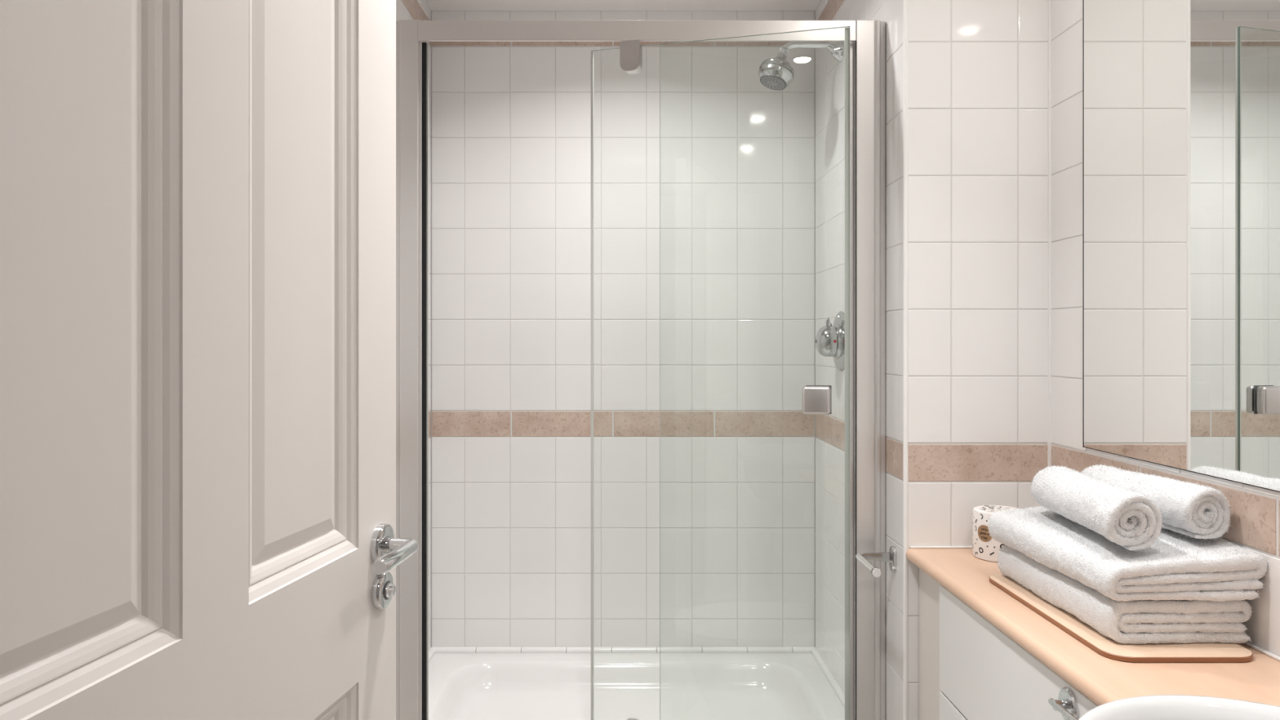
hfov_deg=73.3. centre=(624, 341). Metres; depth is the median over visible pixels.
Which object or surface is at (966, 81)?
wall
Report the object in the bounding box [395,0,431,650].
wall
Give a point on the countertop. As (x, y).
(1102, 679)
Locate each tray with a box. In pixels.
[428,646,844,719]
[989,573,1253,662]
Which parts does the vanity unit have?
panel, flush lever, flush plate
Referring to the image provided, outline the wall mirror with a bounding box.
[1082,0,1279,492]
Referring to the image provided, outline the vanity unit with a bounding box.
[919,568,1097,719]
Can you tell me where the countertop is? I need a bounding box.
[905,546,1279,706]
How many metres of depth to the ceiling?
2.80 m
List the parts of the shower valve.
knob, lever, plate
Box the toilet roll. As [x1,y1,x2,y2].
[972,505,1017,562]
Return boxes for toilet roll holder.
[855,546,897,577]
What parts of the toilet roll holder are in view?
arm, wall plate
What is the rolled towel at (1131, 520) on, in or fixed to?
on the folded towel at (1177, 566)
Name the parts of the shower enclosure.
header rail, pivot door pane, handle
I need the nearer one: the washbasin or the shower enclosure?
the washbasin
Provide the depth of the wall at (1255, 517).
1.83 m
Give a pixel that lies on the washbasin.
(1155, 707)
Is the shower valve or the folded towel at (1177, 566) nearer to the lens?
the folded towel at (1177, 566)
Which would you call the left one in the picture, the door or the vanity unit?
the door
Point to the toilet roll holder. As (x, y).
(891, 557)
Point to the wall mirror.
(1181, 98)
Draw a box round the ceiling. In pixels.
[424,0,821,11]
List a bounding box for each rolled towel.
[1029,464,1164,551]
[1081,464,1231,540]
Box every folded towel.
[986,505,1268,601]
[996,544,1253,644]
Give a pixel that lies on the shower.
(776, 73)
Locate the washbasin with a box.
[1077,694,1279,719]
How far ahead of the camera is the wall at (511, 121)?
2.85 m
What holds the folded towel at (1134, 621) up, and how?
on the tray at (1171, 652)
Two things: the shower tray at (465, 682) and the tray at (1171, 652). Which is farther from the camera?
the shower tray at (465, 682)
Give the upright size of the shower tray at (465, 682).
0.316 m
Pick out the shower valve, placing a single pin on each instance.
(829, 339)
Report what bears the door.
in the wall
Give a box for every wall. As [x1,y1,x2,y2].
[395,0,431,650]
[431,10,815,652]
[815,0,1048,719]
[1047,0,1279,657]
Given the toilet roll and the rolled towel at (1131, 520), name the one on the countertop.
the toilet roll
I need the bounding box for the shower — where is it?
[758,41,844,90]
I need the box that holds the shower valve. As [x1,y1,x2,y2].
[815,311,844,371]
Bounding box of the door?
[0,0,418,719]
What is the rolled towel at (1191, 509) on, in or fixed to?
on the folded towel at (1177, 566)
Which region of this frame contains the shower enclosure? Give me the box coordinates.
[395,19,885,719]

